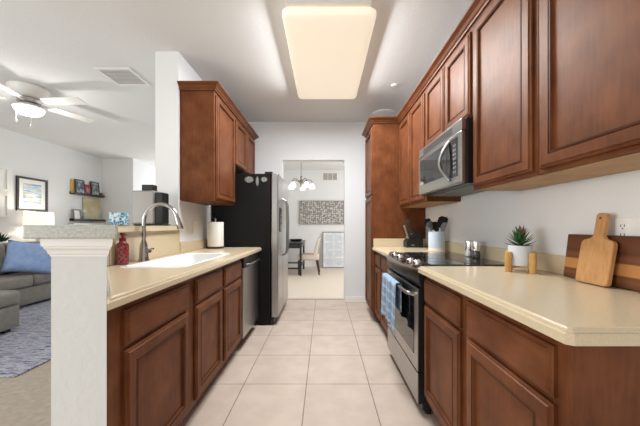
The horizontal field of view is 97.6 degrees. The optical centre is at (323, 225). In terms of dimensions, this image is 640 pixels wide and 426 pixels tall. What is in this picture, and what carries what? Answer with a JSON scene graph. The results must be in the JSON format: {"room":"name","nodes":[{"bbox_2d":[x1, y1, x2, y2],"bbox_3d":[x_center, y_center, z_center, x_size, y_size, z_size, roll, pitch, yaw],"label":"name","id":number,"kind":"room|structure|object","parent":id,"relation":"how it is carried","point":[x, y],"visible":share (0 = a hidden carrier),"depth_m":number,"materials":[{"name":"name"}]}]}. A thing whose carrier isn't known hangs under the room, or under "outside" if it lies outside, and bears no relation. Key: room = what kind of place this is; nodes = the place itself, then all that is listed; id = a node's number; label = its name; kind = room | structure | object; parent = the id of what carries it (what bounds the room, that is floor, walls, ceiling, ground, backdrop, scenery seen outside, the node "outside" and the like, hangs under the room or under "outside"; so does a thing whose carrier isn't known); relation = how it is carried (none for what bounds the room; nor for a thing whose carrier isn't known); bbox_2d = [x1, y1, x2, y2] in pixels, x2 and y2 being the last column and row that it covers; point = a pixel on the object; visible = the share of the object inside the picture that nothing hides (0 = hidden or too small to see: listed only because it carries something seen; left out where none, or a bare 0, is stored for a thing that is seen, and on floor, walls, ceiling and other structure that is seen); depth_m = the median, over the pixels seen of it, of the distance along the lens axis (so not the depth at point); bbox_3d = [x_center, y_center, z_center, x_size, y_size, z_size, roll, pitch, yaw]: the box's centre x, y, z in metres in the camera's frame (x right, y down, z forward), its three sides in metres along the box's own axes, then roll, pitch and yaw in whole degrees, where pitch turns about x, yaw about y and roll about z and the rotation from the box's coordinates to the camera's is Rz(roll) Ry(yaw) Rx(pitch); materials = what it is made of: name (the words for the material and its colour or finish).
{"room":"kitchen","nodes":[
{"label":"kitchen","id":0,"kind":"room"},
{"bbox_2d":[0,128,101,242],"bbox_3d":[-5.250,-0.213,0.530,0.100,2.740,12.060,0,0,0],"label":"wall","id":1,"kind":"structure","parent":0,"point":[24,155],"depth_m":5.28,"materials":[{"name":"white paint"}]},
{"bbox_2d":[0,166,8,190],"bbox_3d":[-5.186,-0.763,4.350,0.027,0.380,0.500,0,0,0],"label":"framed picture","id":2,"kind":"object","parent":1,"relation":"attached to","point":[4,172],"visible":1,"depth_m":4.55,"materials":[{"name":"white paint"}]},
{"bbox_2d":[0,193,8,216],"bbox_3d":[-5.186,-0.333,4.350,0.027,0.380,0.500,0,0,0],"label":"framed picture","id":3,"kind":"object","parent":1,"relation":"attached to","point":[4,198],"visible":1,"depth_m":4.55,"materials":[{"name":"white paint"}]},
{"bbox_2d":[16,175,47,211],"bbox_3d":[-5.186,-0.558,4.985,0.027,0.590,0.530,0,0,0],"label":"framed picture","id":4,"kind":"object","parent":1,"relation":"attached to","point":[31,193],"visible":1,"depth_m":4.96,"materials":[{"name":"black"}]},
{"bbox_2d":[23,183,40,205],"bbox_3d":[-5.189,-0.558,4.985,0.002,0.370,0.310,0,0,0],"label":"print","id":5,"kind":"object","parent":4,"relation":"attached to","point":[31,191],"depth_m":4.98},
{"bbox_2d":[69,222,104,224],"bbox_3d":[-5.145,-0.047,6.100,0.109,0.052,0.800,0,0,0],"label":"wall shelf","id":6,"kind":"object","parent":1,"relation":"attached to","point":[70,223],"visible":0.91,"depth_m":5.98,"materials":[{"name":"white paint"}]},
{"bbox_2d":[70,191,104,197],"bbox_3d":[-5.145,-0.682,6.110,0.109,0.052,0.780,0,0,0],"label":"wall shelf","id":7,"kind":"object","parent":1,"relation":"attached to","point":[74,193],"visible":1,"depth_m":6.03,"materials":[{"name":"black wood"}]},
{"bbox_2d":[71,179,73,192],"bbox_3d":[-5.180,-0.821,5.768,0.012,0.284,0.065,0,0,0],"label":"photo card","id":8,"kind":"object","parent":7,"relation":"on","point":[72,180],"visible":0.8,"depth_m":5.76,"materials":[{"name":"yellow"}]},
{"bbox_2d":[74,179,84,192],"bbox_3d":[-5.154,-0.828,5.915,0.043,0.300,0.230,0,0,0],"label":"framed photo","id":9,"kind":"object","parent":7,"relation":"on","point":[79,184],"visible":0.81,"depth_m":5.91,"materials":[{"name":"black"}]},
{"bbox_2d":[85,184,89,193],"bbox_3d":[-5.178,-0.791,6.110,0.016,0.224,0.130,0,0,0],"label":"photo card","id":10,"kind":"object","parent":7,"relation":"on","point":[87,187],"visible":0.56,"depth_m":6.12,"materials":[{"name":"red paper"}]},
{"bbox_2d":[90,181,99,194],"bbox_3d":[-5.154,-0.833,6.305,0.044,0.310,0.230,0,0,0],"label":"framed photo","id":11,"kind":"object","parent":7,"relation":"on","point":[94,186],"visible":0.82,"depth_m":6.30,"materials":[{"name":"black"}]},
{"bbox_2d":[70,218,105,220],"bbox_3d":[-5.145,-0.132,6.125,0.109,0.052,0.810,0,0,0],"label":"wall shelf","id":12,"kind":"object","parent":1,"relation":"attached to","point":[71,219],"visible":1,"depth_m":5.99,"materials":[{"name":"black wood"}]},
{"bbox_2d":[72,209,81,219],"bbox_3d":[-5.150,-0.238,5.840,0.035,0.220,0.180,0,0,0],"label":"framed photo","id":13,"kind":"object","parent":12,"relation":"on","point":[76,212],"visible":0.96,"depth_m":5.83,"materials":[{"name":"grey plastic"}]},
{"bbox_2d":[82,197,101,219],"bbox_3d":[-5.172,-0.378,6.260,0.050,0.500,0.480,0,0,0],"label":"print","id":14,"kind":"object","parent":12,"relation":"on","point":[93,208],"visible":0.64,"depth_m":6.24},
{"bbox_2d":[102,158,154,225],"bbox_3d":[-4.885,-0.213,7.580,0.830,2.740,2.040,0,0,0],"label":"wall","id":15,"kind":"structure","parent":0,"point":[120,176],"depth_m":6.56,"materials":[{"name":"white paint"}]},
{"bbox_2d":[107,51,211,265],"bbox_3d":[-1.425,-0.213,2.965,0.210,2.740,2.570,0,0,0],"label":"wall","id":16,"kind":"structure","parent":0,"point":[171,67],"depth_m":2.54,"materials":[{"name":"white paint"}]},
{"bbox_2d":[180,239,206,252],"bbox_3d":[-1.309,0.196,2.888,0.020,0.094,0.695,0,0,0],"label":"backsplash","id":17,"kind":"structure","parent":16,"relation":"attached to","point":[198,244],"depth_m":2.77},
{"bbox_2d":[192,221,196,232],"bbox_3d":[-1.314,0.012,2.848,0.010,0.120,0.095,0,0,0],"label":"light switch","id":18,"kind":"object","parent":16,"relation":"attached to","point":[194,223],"visible":1,"depth_m":2.83,"materials":[{"name":"white plastic"}]},
{"bbox_2d":[180,91,234,205],"bbox_3d":[-1.151,-0.733,2.845,0.334,1.010,0.570,0,0,0],"label":"upper cabinet","id":19,"kind":"object","parent":16,"relation":"attached to","point":[207,125],"visible":1,"depth_m":2.56,"materials":[{"name":"brown wood"}]},
{"bbox_2d":[177,81,258,139],"bbox_3d":[-1.133,-1.269,3.295,0.367,0.062,1.578,0,0,0],"label":"crown molding","id":20,"kind":"structure","parent":16,"relation":"attached to","point":[215,86],"depth_m":2.62,"materials":[{"name":"brown wood"}]},
{"bbox_2d":[234,116,254,173],"bbox_3d":[-1.151,-0.961,3.581,0.334,0.555,0.898,0,0,0],"label":"upper cabinet","id":21,"kind":"object","parent":16,"relation":"attached to","point":[244,143],"visible":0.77,"depth_m":3.50,"materials":[{"name":"brown wood"}]},
{"bbox_2d":[0,267,440,425],"bbox_3d":[-1.625,1.205,1.550,7.350,0.104,14.100,0,0,0],"label":"floor","id":22,"kind":"structure","parent":0,"point":[320,362],"depth_m":2.12,"materials":[{"name":"tile"}]},
{"bbox_2d":[0,298,50,376],"bbox_3d":[-3.350,1.147,3.715,2.000,0.012,3.170,0,0,0],"label":"rug","id":23,"kind":"object","parent":22,"relation":"on","point":[27,346],"visible":0.28,"depth_m":2.77,"materials":[{"name":"grey carpet"}]},
{"bbox_2d":[0,241,50,333],"bbox_3d":[-4.110,0.699,3.450,1.540,0.908,3.400,0,0,0],"label":"sectional sofa","id":24,"kind":"object","parent":22,"relation":"on","point":[17,289],"visible":0.35,"depth_m":3.85,"materials":[{"name":"grey fabric"}]},
{"bbox_2d":[0,244,5,273],"bbox_3d":[-4.622,0.467,3.490,0.227,0.445,1.060,0,0,0],"label":"cushion","id":25,"kind":"object","parent":24,"relation":"on","point":[2,246],"depth_m":3.95,"materials":[{"name":"grey fabric"}]},
{"bbox_2d":[0,290,19,307],"bbox_3d":[-3.980,0.780,2.433,1.280,0.157,1.345,0,0,0],"label":"seat cushion","id":26,"kind":"object","parent":24,"relation":"on","point":[8,298],"depth_m":2.99,"materials":[{"name":"grey fabric"}]},
{"bbox_2d":[0,275,32,289],"bbox_3d":[-4.375,0.775,3.555,0.490,0.167,0.890,0,0,0],"label":"seat cushion","id":27,"kind":"object","parent":24,"relation":"on","point":[7,282],"depth_m":3.80,"materials":[{"name":"grey fabric"}]},
{"bbox_2d":[3,241,39,272],"bbox_3d":[-4.622,0.467,4.475,0.227,0.445,0.890,0,0,0],"label":"cushion","id":28,"kind":"object","parent":24,"relation":"on","point":[35,242],"depth_m":4.10,"materials":[{"name":"blue fabric"}]},
{"bbox_2d":[0,240,50,273],"bbox_3d":[-4.240,0.457,4.060,0.229,0.532,0.617,0,0,34],"label":"throw pillow","id":29,"kind":"object","parent":24,"relation":"on","point":[20,256],"visible":0.82,"depth_m":3.97,"materials":[{"name":"blue fabric"}]},
{"bbox_2d":[6,272,50,284],"bbox_3d":[-4.375,0.775,4.452,0.490,0.167,0.895,0,0,0],"label":"seat cushion","id":30,"kind":"object","parent":24,"relation":"on","point":[38,278],"depth_m":4.08,"materials":[{"name":"grey fabric"}]},
{"bbox_2d":[40,239,112,425],"bbox_3d":[-0.935,0.600,1.067,0.194,1.115,0.451,0,0,-39],"label":"column","id":31,"kind":"structure","parent":22,"relation":"on","point":[78,266],"depth_m":0.99,"materials":[{"name":"white paint"}]},
{"bbox_2d":[22,225,116,238],"bbox_3d":[-0.949,0.020,1.059,0.517,0.046,0.258,0,0,0],"label":"stone cap","id":32,"kind":"object","parent":31,"relation":"on","point":[28,231],"visible":1,"depth_m":0.93,"materials":[{"name":"grey stone"}]},
{"bbox_2d":[107,279,188,425],"bbox_3d":[-0.993,0.720,1.287,0.496,0.872,0.596,0,0,0],"label":"base cabinet","id":33,"kind":"object","parent":22,"relation":"on","point":[148,336],"visible":0.95,"depth_m":1.21,"materials":[{"name":"brown wood"}]},
{"bbox_2d":[189,259,241,411],"bbox_3d":[-1.030,0.720,2.076,0.572,0.872,0.978,0,0,0],"label":"base cabinet","id":34,"kind":"object","parent":22,"relation":"on","point":[215,295],"visible":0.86,"depth_m":1.88,"materials":[{"name":"brown wood"}]},
{"bbox_2d":[107,230,261,310],"bbox_3d":[-1.020,0.162,2.082,0.599,0.242,2.306,0,0,0],"label":"countertop","id":35,"kind":"structure","parent":34,"relation":"on","point":[124,285],"depth_m":1.70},
{"bbox_2d":[116,233,128,264],"bbox_3d":[-1.264,0.143,1.760,0.072,0.200,0.068,0,0,0],"label":"soap bottle","id":36,"kind":"object","parent":35,"relation":"on","point":[122,247],"visible":1,"depth_m":1.74,"materials":[{"name":"red plastic"}]},
{"bbox_2d":[116,225,182,234],"bbox_3d":[-1.341,0.018,1.833,0.523,0.042,1.490,0,0,-17],"label":"bar ledge","id":37,"kind":"object","parent":35,"relation":"on","point":[119,228],"visible":0.34,"depth_m":2.01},
{"bbox_2d":[109,212,128,225],"bbox_3d":[-1.485,-0.050,2.030,0.090,0.092,0.090,0,0,0],"label":"candle holder","id":38,"kind":"object","parent":37,"relation":"on","point":[115,218],"visible":0.91,"depth_m":1.99,"materials":[{"name":"teal glass"}]},
{"bbox_2d":[132,185,170,225],"bbox_3d":[-1.430,-0.171,2.330,0.250,0.334,0.140,0,0,0],"label":"coffee maker","id":39,"kind":"object","parent":37,"relation":"on","point":[149,195],"visible":0.94,"depth_m":2.26,"materials":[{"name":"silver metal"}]},
{"bbox_2d":[138,202,183,261],"bbox_3d":[-1.125,0.040,1.935,0.310,0.405,0.070,0,0,0],"label":"faucet","id":40,"kind":"object","parent":35,"relation":"on","point":[143,249],"visible":0.99,"depth_m":1.92,"materials":[{"name":"silver metal"}]},
{"bbox_2d":[120,253,230,267],"bbox_3d":[-1.015,0.338,2.060,0.396,0.198,0.876,0,0,0],"label":"sink","id":41,"kind":"object","parent":35,"relation":"in","point":[187,259],"visible":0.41,"depth_m":2.19,"materials":[{"name":"white ceramic"}]},
{"bbox_2d":[207,218,223,248],"bbox_3d":[-1.185,0.076,3.060,0.180,0.334,0.180,0,0,0],"label":"paper towel holder","id":42,"kind":"object","parent":35,"relation":"on","point":[214,218],"visible":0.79,"depth_m":2.99,"materials":[{"name":"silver metal"}]},
{"bbox_2d":[207,222,223,246],"bbox_3d":[-1.185,0.089,3.060,0.168,0.264,0.168,0,0,0],"label":"paper towel roll","id":43,"kind":"object","parent":42,"relation":"on","point":[215,230],"visible":1,"depth_m":2.99,"materials":[{"name":"white paper"}]},
{"bbox_2d":[240,252,259,340],"bbox_3d":[-0.999,0.723,2.874,0.602,0.867,0.592,0,0,0],"label":"dishwasher","id":44,"kind":"object","parent":22,"relation":"on","point":[249,277],"visible":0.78,"depth_m":2.79,"materials":[{"name":"silver metal"}]},
{"bbox_2d":[212,172,288,323],"bbox_3d":[-0.882,0.255,3.700,0.852,1.775,0.900,0,0,0],"label":"refrigerator","id":45,"kind":"object","parent":22,"relation":"on","point":[259,215],"visible":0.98,"depth_m":3.25,"materials":[{"name":"black metal"}]},
{"bbox_2d":[245,177,252,182],"bbox_3d":[-0.870,-0.538,3.247,0.107,0.080,0.004,0,0,0],"label":"magnet","id":46,"kind":"object","parent":45,"relation":"attached to","point":[247,179],"visible":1,"depth_m":3.25},
{"bbox_2d":[288,240,304,275],"bbox_3d":[-0.930,0.767,7.000,0.860,0.771,1.100,0,0,0],"label":"dining table","id":47,"kind":"object","parent":22,"relation":"on","point":[292,244],"visible":0.47,"depth_m":6.49,"materials":[{"name":"black wood"}]},
{"bbox_2d":[297,237,320,274],"bbox_3d":[-0.351,0.712,6.780,0.558,0.880,0.500,0,0,0],"label":"dining chair","id":48,"kind":"object","parent":22,"relation":"on","point":[305,256],"visible":0.97,"depth_m":6.55,"materials":[{"name":"beige fabric"}]},
{"bbox_2d":[323,232,343,267],"bbox_3d":[0.275,0.658,7.785,0.630,0.989,0.192,0,0,0],"label":"picture","id":49,"kind":"object","parent":22,"relation":"on","point":[333,242],"visible":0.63,"depth_m":7.78,"materials":[{"name":"grey"}]},
{"bbox_2d":[375,252,389,333],"bbox_3d":[0.904,0.720,2.932,0.608,0.872,0.793,0,0,0],"label":"base cabinet","id":50,"kind":"object","parent":22,"relation":"on","point":[382,266],"visible":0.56,"depth_m":3.03,"materials":[{"name":"brown wood"}]},
{"bbox_2d":[372,239,639,345],"bbox_3d":[0.892,0.216,1.994,0.634,0.134,2.671,0,0,0],"label":"countertop","id":51,"kind":"structure","parent":50,"relation":"on","point":[570,311],"depth_m":0.98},
{"bbox_2d":[403,230,422,247],"bbox_3d":[1.022,0.145,3.214,0.185,0.195,0.132,0,0,0],"label":"knife block","id":52,"kind":"object","parent":51,"relation":"on","point":[415,240],"visible":0.99,"depth_m":3.15,"materials":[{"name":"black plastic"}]},
{"bbox_2d":[406,220,411,234],"bbox_3d":[0.969,0.014,3.173,0.068,0.167,0.026,0,0,0],"label":"kitchen knife","id":53,"kind":"object","parent":52,"relation":"in","point":[407,221],"visible":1,"depth_m":3.16,"materials":[{"name":"metal"}]},
{"bbox_2d":[428,231,444,251],"bbox_3d":[1.085,0.148,2.700,0.153,0.190,0.152,0,0,0],"label":"utensil crock","id":54,"kind":"object","parent":51,"relation":"on","point":[436,240],"visible":0.94,"depth_m":2.64,"materials":[{"name":"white ceramic"}]},
{"bbox_2d":[426,221,432,231],"bbox_3d":[1.030,0.086,2.696,0.092,0.269,0.035,0,0,-11],"label":"serving spoon","id":55,"kind":"object","parent":54,"relation":"in","point":[429,225],"visible":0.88,"depth_m":2.70,"materials":[{"name":"grey plastic"}]},
{"bbox_2d":[434,224,438,231],"bbox_3d":[1.073,0.099,2.657,0.041,0.242,0.066,0,0,43],"label":"spatula","id":56,"kind":"object","parent":54,"relation":"in","point":[436,226],"visible":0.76,"depth_m":2.65,"materials":[{"name":"black plastic"}]},
{"bbox_2d":[437,216,447,227],"bbox_3d":[1.146,0.062,2.699,0.110,0.316,0.026,0,0,-8],"label":"spatula","id":57,"kind":"object","parent":54,"relation":"in","point":[442,219],"visible":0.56,"depth_m":2.70,"materials":[{"name":"black plastic"}]},
{"bbox_2d":[440,223,446,231],"bbox_3d":[1.119,0.094,2.655,0.084,0.254,0.042,0,0,30],"label":"spatula","id":58,"kind":"object","parent":54,"relation":"in","point":[443,226],"visible":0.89,"depth_m":2.65,"materials":[{"name":"black plastic"}]},
{"bbox_2d":[505,250,536,273],"bbox_3d":[1.055,0.190,1.505,0.137,0.106,0.138,0,0,35],"label":"plant stand","id":59,"kind":"object","parent":51,"relation":"on","point":[532,268],"visible":0.89,"depth_m":1.47,"materials":[{"name":"brown wood"}]},
{"bbox_2d":[506,225,535,266],"bbox_3d":[1.054,0.103,1.509,0.139,0.219,0.142,0,0,-33],"label":"potted succulent","id":60,"kind":"object","parent":59,"relation":"on","point":[520,252],"visible":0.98,"depth_m":1.47,"materials":[{"name":"white ceramic"}]},
{"bbox_2d":[575,213,617,286],"bbox_3d":[1.137,0.094,1.163,0.069,0.296,0.140,0,0,0],"label":"paddle board","id":61,"kind":"object","parent":51,"relation":"on","point":[597,255],"visible":1,"depth_m":1.15,"materials":[{"name":"brown wood"}]},
{"bbox_2d":[563,234,639,291],"bbox_3d":[1.170,0.140,1.052,0.045,0.203,0.585,0,0,0],"label":"serving board","id":62,"kind":"object","parent":51,"relation":"on","point":[626,274],"visible":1,"depth_m":1.09,"materials":[{"name":"brown wood"}]},
{"bbox_2d":[365,124,425,322],"bbox_3d":[0.886,-0.031,3.600,0.644,2.374,0.540,0,0,0],"label":"pantry cabinet","id":63,"kind":"object","parent":22,"relation":"on","point":[384,217],"visible":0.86,"depth_m":3.33,"materials":[{"name":"brown wood"}]},
{"bbox_2d":[424,276,465,425],"bbox_3d":[0.904,0.720,1.464,0.608,0.872,0.482,0,0,0],"label":"base cabinet","id":64,"kind":"object","parent":22,"relation":"on","point":[445,307],"visible":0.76,"depth_m":1.42,"materials":[{"name":"brown wood"}]},
{"bbox_2d":[387,252,504,413],"bbox_3d":[0.840,0.682,2.120,0.657,0.949,0.820,0,0,0],"label":"range","id":65,"kind":"object","parent":22,"relation":"on","point":[406,346],"visible":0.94,"depth_m":1.87,"materials":[{"name":"silver metal"}]},
{"bbox_2d":[381,273,401,335],"bbox_3d":[0.515,0.586,2.182,0.059,0.375,0.439,0,0,0],"label":"dish towel","id":66,"kind":"object","parent":65,"relation":"hanging from","point":[391,294],"visible":0.98,"depth_m":2.12,"materials":[{"name":"fabric"}]},
{"bbox_2d":[398,252,504,265],"bbox_3d":[0.883,0.243,2.120,0.570,0.016,0.820,0,0,0],"label":"cooktop","id":67,"kind":"object","parent":65,"relation":"in","point":[426,258],"depth_m":1.97,"materials":[{"name":"black glass"}]},
{"bbox_2d":[464,240,472,256],"bbox_3d":[1.118,0.172,2.160,0.068,0.125,0.068,0,0,0],"label":"salt shaker","id":68,"kind":"object","parent":65,"relation":"on","point":[467,243],"visible":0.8,"depth_m":2.14,"materials":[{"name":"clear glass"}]},
{"bbox_2d":[471,241,480,257],"bbox_3d":[1.128,0.172,2.075,0.068,0.125,0.068,0,0,0],"label":"pepper shaker","id":69,"kind":"object","parent":65,"relation":"on","point":[475,245],"visible":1,"depth_m":2.05,"materials":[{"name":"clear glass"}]},
{"bbox_2d":[466,296,639,425],"bbox_3d":[0.904,0.720,0.961,0.608,0.872,0.521,0,0,0],"label":"base cabinet","id":70,"kind":"object","parent":22,"relation":"on","point":[517,374],"visible":0.85,"depth_m":0.79,"materials":[{"name":"brown wood"}]},
{"bbox_3d":[-5.040,0.740,4.650,0.280,0.826,1.500,0,0,0],"label":"console table","id":71,"kind":"object","parent":22,"relation":"on","visible":0},
{"bbox_2d":[0,233,10,243],"bbox_3d":[-5.016,0.204,4.323,0.240,0.244,0.225,0,0,-25],"label":"potted plant","id":72,"kind":"object","parent":71,"relation":"on","point":[3,239],"visible":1,"depth_m":4.33,"materials":[{"name":"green plant"}]},
{"bbox_2d":[23,212,54,240],"bbox_3d":[-4.985,0.042,4.900,0.390,0.570,0.390,0,0,0],"label":"table lamp","id":73,"kind":"object","parent":71,"relation":"on","point":[29,218],"visible":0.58,"depth_m":4.76,"materials":[{"name":"white ceramic"}]},
{"bbox_2d":[0,0,489,169],"bbox_3d":[-1.600,-1.633,1.600,7.400,0.100,14.200,0,0,0],"label":"ceiling","id":74,"kind":"structure","parent":0,"point":[55,46],"depth_m":2.62,"materials":[{"name":"white paint"}]},
{"bbox_2d":[0,80,93,126],"bbox_3d":[-3.331,-1.338,3.192,1.201,0.490,1.239,0,0,0],"label":"ceiling fan","id":75,"kind":"object","parent":74,"relation":"hanging from","point":[30,97],"visible":1,"depth_m":3.15,"materials":[{"name":"white"}]},
{"bbox_2d":[93,67,150,85],"bbox_3d":[-2.120,-1.577,2.967,0.360,0.012,0.355,0,0,0],"label":"ceiling vent","id":76,"kind":"object","parent":74,"relation":"in","point":[122,76],"visible":1,"depth_m":2.95,"materials":[{"name":"white metal"}]},
{"bbox_2d":[288,176,314,189],"bbox_3d":[-0.485,-1.194,6.018,0.580,0.776,0.564,0,0,0],"label":"chandelier","id":77,"kind":"object","parent":74,"relation":"hanging from","point":[292,185],"visible":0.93,"depth_m":5.99,"materials":[{"name":"white glass"}]},
{"bbox_2d":[282,0,375,98],"bbox_3d":[0.037,-1.531,2.615,0.675,0.104,1.350,0,0,0],"label":"ceiling light","id":78,"kind":"object","parent":74,"relation":"attached to","point":[328,41],"visible":1,"depth_m":2.26,"materials":[{"name":"white plastic"}]},
{"bbox_2d":[372,109,394,116],"bbox_3d":[0.840,-1.573,3.950,0.320,0.020,0.320,0,0,0],"label":"ceiling speaker","id":79,"kind":"object","parent":74,"relation":"attached to","point":[383,112],"visible":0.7,"depth_m":3.89,"materials":[{"name":"white paint"}]},
{"bbox_2d":[248,122,366,296],"bbox_3d":[-0.160,-0.213,4.310,2.740,2.740,0.120,0,0,0],"label":"wall","id":80,"kind":"structure","parent":0,"point":[277,143],"depth_m":4.25,"materials":[{"name":"white paint"}]},
{"bbox_2d":[344,297,365,301],"bbox_3d":[0.760,1.115,4.243,0.900,0.085,0.014,0,0,0],"label":"baseboard","id":81,"kind":"structure","parent":80,"relation":"attached to","point":[346,299],"depth_m":4.24,"materials":[{"name":"white"}]},
{"bbox_2d":[283,170,343,263],"bbox_3d":[0.345,-0.213,7.950,3.510,2.740,0.100,0,0,0],"label":"wall","id":82,"kind":"structure","parent":0,"point":[324,190],"depth_m":7.90,"materials":[{"name":"white paint"}]},
{"bbox_2d":[288,264,322,266],"bbox_3d":[0.295,1.112,7.893,3.410,0.090,0.014,0,0,0],"label":"baseboard","id":83,"kind":"structure","parent":82,"relation":"attached to","point":[289,265],"depth_m":7.89,"materials":[{"name":"white"}]},
{"bbox_2d":[300,201,343,223],"bbox_3d":[-0.060,-0.380,7.877,1.250,0.663,0.043,0,0,0],"label":"wall art","id":84,"kind":"object","parent":82,"relation":"attached to","point":[311,212],"visible":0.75,"depth_m":7.86,"materials":[{"name":"silver metal"}]},
{"bbox_2d":[322,172,337,180],"bbox_3d":[0.170,-1.391,7.891,0.460,0.265,0.016,0,0,0],"label":"air vent","id":85,"kind":"object","parent":82,"relation":"in","point":[326,176],"visible":1,"depth_m":7.89,"materials":[{"name":"white metal"}]},
{"bbox_2d":[287,298,343,299],"bbox_3d":[-0.162,1.153,4.425,0.944,0.007,0.040,0,0,0],"label":"trim","id":86,"kind":"structure","parent":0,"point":[287,298],"depth_m":4.41,"materials":[{"name":"beige wood"}]},
{"bbox_2d":[508,245,532,266],"bbox_3d":[1.055,0.158,1.505,0.113,0.108,0.113,0,0,0],"label":"pot","id":87,"kind":"object","parent":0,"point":[520,253],"depth_m":1.46,"materials":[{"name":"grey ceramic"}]},
{"bbox_2d":[426,169,639,271],"bbox_3d":[1.270,-0.213,-0.565,0.120,2.740,9.870,0,0,0],"label":"wall","id":88,"kind":"structure","parent":0,"point":[550,213],"depth_m":1.54,"materials":[{"name":"white paint"}]},
{"bbox_2d":[373,239,423,246],"bbox_3d":[0.886,0.196,3.319,0.603,0.094,0.020,0,0,0],"label":"backsplash","id":89,"kind":"structure","parent":88,"relation":"attached to","point":[376,242],"depth_m":3.31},
{"bbox_2d":[399,88,460,207],"bbox_3d":[1.046,-0.716,2.898,0.324,1.005,0.856,0,0,0],"label":"upper cabinet","id":90,"kind":"object","parent":88,"relation":"attached to","point":[412,129],"visible":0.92,"depth_m":2.80,"materials":[{"name":"brown wood"}]},
{"bbox_2d":[426,25,473,144],"bbox_3d":[1.046,-0.943,2.082,0.324,0.550,0.772,0,0,0],"label":"upper cabinet","id":91,"kind":"object","parent":88,"relation":"attached to","point":[449,96],"visible":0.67,"depth_m":1.95,"materials":[{"name":"brown wood"}]},
{"bbox_2d":[419,117,482,195],"bbox_3d":[0.991,-0.458,2.082,0.432,0.406,0.760,0,0,0],"label":"microwave","id":92,"kind":"object","parent":91,"relation":"attached to","point":[446,163],"visible":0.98,"depth_m":1.88,"materials":[{"name":"silver metal"}]},
{"bbox_2d":[424,239,565,274],"bbox_3d":[1.200,0.196,1.994,0.019,0.094,2.669,0,0,0],"label":"backsplash","id":93,"kind":"structure","parent":88,"relation":"attached to","point":[553,263],"depth_m":1.86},
{"bbox_2d":[473,0,604,190],"bbox_3d":[1.046,-0.716,1.438,0.324,1.005,0.512,0,0,0],"label":"upper cabinet","id":94,"kind":"object","parent":88,"relation":"attached to","point":[506,34],"visible":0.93,"depth_m":1.38,"materials":[{"name":"brown wood"}]},
{"bbox_2d":[539,0,639,174],"bbox_3d":[1.046,-0.716,0.920,0.324,1.005,0.520,0,0,0],"label":"upper cabinet","id":95,"kind":"object","parent":88,"relation":"attached to","point":[589,50],"visible":1,"depth_m":0.96,"materials":[{"name":"brown wood"}]},
{"bbox_2d":[362,0,491,137],"bbox_3d":[0.868,-1.249,2.265,0.677,0.062,3.318,0,0,0],"label":"crown molding","id":96,"kind":"structure","parent":95,"relation":"attached to","point":[477,7],"depth_m":2.10,"materials":[{"name":"brown wood"}]},
{"bbox_2d":[615,217,639,235],"bbox_3d":[1.204,0.019,1.091,0.011,0.105,0.133,0,0,0],"label":"wall outlet","id":97,"kind":"object","parent":88,"relation":"attached to","point":[623,226],"visible":0.62,"depth_m":1.11,"materials":[{"name":"white plastic"}]},
{"bbox_2d":[618,222,627,235],"bbox_3d":[1.201,0.019,1.125,0.002,0.068,0.036,0,0,0],"label":"receptacle","id":98,"kind":"object","parent":97,"relation":"attached to","point":[622,226],"depth_m":1.12,"materials":[{"name":"grey plastic"}]},
{"bbox_2d":[637,222,639,235],"bbox_3d":[1.201,0.019,1.058,0.002,0.066,0.032,0,0,0],"label":"rocker switch","id":99,"kind":"object","parent":97,"relation":"attached to","point":[638,223],"depth_m":1.07,"materials":[{"name":"white plastic"}]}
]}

